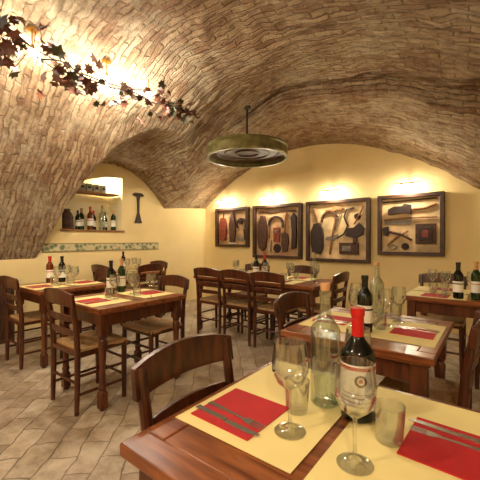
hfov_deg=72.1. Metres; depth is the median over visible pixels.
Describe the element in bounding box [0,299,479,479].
floor
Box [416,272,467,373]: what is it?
dining chair
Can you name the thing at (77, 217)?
wine bottle
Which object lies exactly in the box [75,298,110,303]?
napkin
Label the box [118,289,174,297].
placemat
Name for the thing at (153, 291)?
napkin
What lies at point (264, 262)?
wine bottle
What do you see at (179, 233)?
wall
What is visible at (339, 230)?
display
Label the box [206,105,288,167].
pendant lamp
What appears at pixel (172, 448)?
dining table
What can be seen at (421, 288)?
placemat
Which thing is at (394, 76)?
ceiling
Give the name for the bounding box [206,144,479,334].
wall
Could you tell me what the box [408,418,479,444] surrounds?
table knife
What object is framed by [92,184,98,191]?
storage box
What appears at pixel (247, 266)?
dining chair
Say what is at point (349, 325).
wine glass
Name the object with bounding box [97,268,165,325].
dining table
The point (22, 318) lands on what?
dining chair
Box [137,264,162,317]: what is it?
dining chair
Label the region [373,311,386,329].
water tumbler
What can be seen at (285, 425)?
wine glass
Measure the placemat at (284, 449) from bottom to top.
0.002 m
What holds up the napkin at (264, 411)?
on the placemat at (284, 449)
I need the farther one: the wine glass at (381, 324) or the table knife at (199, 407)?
the wine glass at (381, 324)
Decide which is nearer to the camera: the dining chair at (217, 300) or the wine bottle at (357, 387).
the wine bottle at (357, 387)
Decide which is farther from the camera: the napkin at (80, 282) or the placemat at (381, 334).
the napkin at (80, 282)
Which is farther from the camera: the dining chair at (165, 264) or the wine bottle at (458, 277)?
the dining chair at (165, 264)
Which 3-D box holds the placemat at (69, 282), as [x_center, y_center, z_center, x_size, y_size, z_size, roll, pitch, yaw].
[-1.843,0.489,3.791,0.460,0.002,0.330,0,0,38]
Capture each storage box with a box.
[79,183,84,189]
[85,183,91,190]
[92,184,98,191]
[99,185,105,192]
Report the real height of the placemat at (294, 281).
0.002 m
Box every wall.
[0,163,205,333]
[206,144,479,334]
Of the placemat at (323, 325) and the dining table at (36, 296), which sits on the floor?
the dining table at (36, 296)
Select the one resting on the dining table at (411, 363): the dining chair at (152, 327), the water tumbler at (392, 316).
the water tumbler at (392, 316)
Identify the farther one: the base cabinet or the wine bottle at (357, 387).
the base cabinet
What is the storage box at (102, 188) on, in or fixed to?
on the niche shelf
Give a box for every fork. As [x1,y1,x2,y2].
[208,401,264,429]
[395,326,435,333]
[409,425,479,451]
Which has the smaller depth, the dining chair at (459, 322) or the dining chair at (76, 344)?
the dining chair at (76, 344)
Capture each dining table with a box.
[13,279,106,367]
[58,288,185,410]
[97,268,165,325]
[120,359,479,479]
[193,276,339,329]
[281,307,453,397]
[402,286,479,317]
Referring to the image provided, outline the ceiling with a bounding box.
[0,0,479,259]
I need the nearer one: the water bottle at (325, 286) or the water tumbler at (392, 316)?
the water bottle at (325, 286)
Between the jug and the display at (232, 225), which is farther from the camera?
the display at (232, 225)
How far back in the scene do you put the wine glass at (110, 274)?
2.72 m
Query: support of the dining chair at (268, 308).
on the floor
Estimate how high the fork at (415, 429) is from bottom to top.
0.002 m
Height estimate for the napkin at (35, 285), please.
0.003 m
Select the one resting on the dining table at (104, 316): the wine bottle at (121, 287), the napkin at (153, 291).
the wine bottle at (121, 287)
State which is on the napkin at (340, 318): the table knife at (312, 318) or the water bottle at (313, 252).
the table knife at (312, 318)
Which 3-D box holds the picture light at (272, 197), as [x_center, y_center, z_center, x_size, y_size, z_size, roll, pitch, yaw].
[0.542,-0.759,6.049,0.320,0.088,0.218,0,0,38]
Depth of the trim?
5.19 m
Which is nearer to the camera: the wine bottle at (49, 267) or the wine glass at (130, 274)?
the wine glass at (130, 274)
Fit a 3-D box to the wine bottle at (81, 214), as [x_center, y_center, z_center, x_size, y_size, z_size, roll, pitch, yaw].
[-2.522,-0.334,5.248,0.084,0.349,0.084,0,0,-33]
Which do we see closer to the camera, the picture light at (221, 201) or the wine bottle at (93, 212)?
the wine bottle at (93, 212)
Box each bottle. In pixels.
[46,256,53,282]
[58,256,65,281]
[75,210,80,228]
[79,208,83,229]
[87,206,93,229]
[92,211,95,229]
[102,213,106,229]
[106,260,115,293]
[111,210,115,229]
[117,259,125,291]
[121,252,125,269]
[253,254,258,271]
[262,254,267,271]
[310,252,317,281]
[311,282,340,408]
[340,306,375,423]
[357,275,372,333]
[370,262,383,317]
[453,262,463,298]
[470,261,479,299]
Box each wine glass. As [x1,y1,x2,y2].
[109,274,119,299]
[129,274,139,299]
[272,337,308,431]
[333,356,376,472]
[344,325,371,346]
[378,289,393,326]
[391,287,405,322]
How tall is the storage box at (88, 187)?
0.120 m
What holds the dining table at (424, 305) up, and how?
on the floor
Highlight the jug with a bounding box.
[62,209,73,228]
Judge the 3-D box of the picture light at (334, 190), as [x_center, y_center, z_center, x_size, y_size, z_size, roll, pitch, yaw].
[1.474,-0.759,5.325,0.320,0.088,0.218,0,0,38]
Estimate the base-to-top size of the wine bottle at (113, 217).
0.349 m
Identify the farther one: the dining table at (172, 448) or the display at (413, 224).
the display at (413, 224)
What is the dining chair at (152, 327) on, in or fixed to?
on the floor
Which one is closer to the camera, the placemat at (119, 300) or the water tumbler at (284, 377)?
the water tumbler at (284, 377)
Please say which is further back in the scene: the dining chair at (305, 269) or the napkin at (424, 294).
the dining chair at (305, 269)
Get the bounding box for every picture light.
[215,200,228,204]
[259,195,274,201]
[319,189,339,195]
[394,181,419,189]
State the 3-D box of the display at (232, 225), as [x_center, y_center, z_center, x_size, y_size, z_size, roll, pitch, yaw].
[-0.163,-0.255,6.675,0.840,0.790,0.090,0,0,38]
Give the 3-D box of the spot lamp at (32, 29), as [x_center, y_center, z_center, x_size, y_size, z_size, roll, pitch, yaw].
[-1.747,-1.661,2.773,0.090,0.221,0.090,0,0,38]
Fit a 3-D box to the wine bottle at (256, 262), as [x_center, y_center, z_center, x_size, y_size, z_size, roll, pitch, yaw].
[0.210,0.337,4.267,0.079,0.302,0.079,0,0,22]
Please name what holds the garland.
hanging from the ceiling
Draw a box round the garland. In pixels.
[0,9,200,124]
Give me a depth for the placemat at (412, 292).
2.96 m
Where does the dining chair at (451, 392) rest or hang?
on the floor
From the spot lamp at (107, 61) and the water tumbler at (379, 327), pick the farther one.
the spot lamp at (107, 61)
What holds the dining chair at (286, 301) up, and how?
on the floor
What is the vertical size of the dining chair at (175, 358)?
0.892 m
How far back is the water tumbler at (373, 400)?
0.79 m
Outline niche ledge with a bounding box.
[60,229,124,231]
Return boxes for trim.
[42,243,157,251]
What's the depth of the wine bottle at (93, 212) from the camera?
5.39 m
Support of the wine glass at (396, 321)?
on the placemat at (381, 334)
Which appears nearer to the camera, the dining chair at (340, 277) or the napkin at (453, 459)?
the napkin at (453, 459)
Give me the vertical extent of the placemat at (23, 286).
0.002 m
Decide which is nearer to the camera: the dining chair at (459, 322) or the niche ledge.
the dining chair at (459, 322)
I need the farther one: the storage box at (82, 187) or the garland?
the storage box at (82, 187)
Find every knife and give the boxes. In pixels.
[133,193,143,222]
[195,405,259,435]
[312,318,346,323]
[394,325,439,331]
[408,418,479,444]
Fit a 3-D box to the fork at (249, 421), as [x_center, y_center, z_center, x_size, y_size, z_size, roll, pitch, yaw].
[-0.016,0.484,0.917,0.200,0.002,0.024,0,0,43]
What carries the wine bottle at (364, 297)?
on the placemat at (323, 325)
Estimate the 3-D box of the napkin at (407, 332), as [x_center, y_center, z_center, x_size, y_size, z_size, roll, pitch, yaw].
[0.923,0.487,1.752,0.200,0.003,0.200,0,0,36]
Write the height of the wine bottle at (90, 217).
0.374 m
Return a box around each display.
[215,206,249,246]
[252,202,302,258]
[306,197,370,262]
[377,191,444,256]
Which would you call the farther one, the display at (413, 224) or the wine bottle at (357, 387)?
the display at (413, 224)
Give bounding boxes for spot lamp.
[26,26,37,55]
[102,58,110,81]
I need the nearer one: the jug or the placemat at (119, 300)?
the placemat at (119, 300)
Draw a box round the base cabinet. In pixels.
[0,278,16,343]
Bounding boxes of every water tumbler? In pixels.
[284,377,309,412]
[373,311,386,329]
[373,400,405,445]
[389,303,401,317]
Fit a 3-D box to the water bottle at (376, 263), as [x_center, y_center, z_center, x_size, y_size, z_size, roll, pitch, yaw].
[0.875,0.315,2.106,0.084,0.347,0.084,0,0,-23]
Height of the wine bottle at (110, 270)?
0.302 m
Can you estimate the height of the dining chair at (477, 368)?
0.892 m
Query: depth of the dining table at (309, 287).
3.87 m
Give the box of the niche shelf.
[76,190,118,196]
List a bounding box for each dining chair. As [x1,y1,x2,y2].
[0,275,62,369]
[44,287,126,415]
[70,268,115,332]
[91,264,133,320]
[122,275,188,360]
[129,260,167,318]
[130,334,233,430]
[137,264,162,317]
[193,267,239,333]
[220,269,268,345]
[228,263,269,329]
[250,271,301,347]
[273,265,316,334]
[273,291,338,374]
[298,271,349,318]
[379,310,479,408]
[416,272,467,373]
[475,346,479,389]
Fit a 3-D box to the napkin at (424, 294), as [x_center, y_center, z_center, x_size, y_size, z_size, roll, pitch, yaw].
[1.719,0.487,2.900,0.200,0.003,0.200,0,0,41]
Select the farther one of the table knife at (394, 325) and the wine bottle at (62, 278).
the wine bottle at (62, 278)
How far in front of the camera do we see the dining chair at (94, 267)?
4.74 m
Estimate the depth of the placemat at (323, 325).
1.91 m
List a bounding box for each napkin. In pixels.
[25,285,52,288]
[71,281,94,283]
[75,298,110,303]
[133,290,162,294]
[191,388,288,440]
[312,314,350,324]
[389,325,437,339]
[397,417,479,479]
[420,293,450,297]
[429,287,452,290]
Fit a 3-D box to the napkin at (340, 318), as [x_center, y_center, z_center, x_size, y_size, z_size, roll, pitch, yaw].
[0.575,0.487,2.022,0.200,0.003,0.200,0,0,37]
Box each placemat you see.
[20,283,68,289]
[55,280,102,285]
[75,295,131,306]
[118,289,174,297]
[175,360,341,473]
[260,280,305,284]
[285,276,319,280]
[299,311,377,333]
[304,387,479,479]
[364,318,445,347]
[404,290,468,300]
[413,286,470,293]
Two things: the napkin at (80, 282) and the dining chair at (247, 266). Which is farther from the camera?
the dining chair at (247, 266)
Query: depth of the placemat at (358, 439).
0.79 m
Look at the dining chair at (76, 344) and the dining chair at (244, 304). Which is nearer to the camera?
the dining chair at (76, 344)
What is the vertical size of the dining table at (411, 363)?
0.750 m
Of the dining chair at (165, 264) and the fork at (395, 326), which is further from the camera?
the dining chair at (165, 264)
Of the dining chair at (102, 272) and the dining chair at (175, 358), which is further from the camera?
the dining chair at (102, 272)
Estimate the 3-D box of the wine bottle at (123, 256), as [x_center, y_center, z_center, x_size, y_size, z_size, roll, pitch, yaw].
[-1.883,0.337,5.322,0.079,0.302,0.079,0,0,8]
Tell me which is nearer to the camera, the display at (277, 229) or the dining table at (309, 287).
the dining table at (309, 287)
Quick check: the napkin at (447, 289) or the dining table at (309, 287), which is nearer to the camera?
the napkin at (447, 289)
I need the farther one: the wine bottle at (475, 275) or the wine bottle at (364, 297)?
the wine bottle at (475, 275)
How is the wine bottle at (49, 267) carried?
on the dining table at (36, 296)
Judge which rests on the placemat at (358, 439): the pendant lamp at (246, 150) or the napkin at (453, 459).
the napkin at (453, 459)
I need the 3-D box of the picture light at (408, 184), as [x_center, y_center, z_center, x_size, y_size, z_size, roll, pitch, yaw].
[2.359,-0.759,4.639,0.320,0.088,0.218,0,0,38]
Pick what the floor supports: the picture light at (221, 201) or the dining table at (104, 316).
the dining table at (104, 316)
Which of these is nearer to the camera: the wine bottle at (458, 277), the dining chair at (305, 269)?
the wine bottle at (458, 277)
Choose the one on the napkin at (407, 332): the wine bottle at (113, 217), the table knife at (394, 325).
the table knife at (394, 325)
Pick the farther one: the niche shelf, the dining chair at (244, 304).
the niche shelf
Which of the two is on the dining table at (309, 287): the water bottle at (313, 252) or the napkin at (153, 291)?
the water bottle at (313, 252)
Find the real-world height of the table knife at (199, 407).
0.004 m
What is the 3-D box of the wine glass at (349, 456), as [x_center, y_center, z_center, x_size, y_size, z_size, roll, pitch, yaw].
[0.250,0.377,0.719,0.091,0.221,0.091,0,0,38]
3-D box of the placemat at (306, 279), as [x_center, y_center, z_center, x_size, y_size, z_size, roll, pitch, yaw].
[0.740,0.489,4.216,0.460,0.002,0.330,0,0,38]

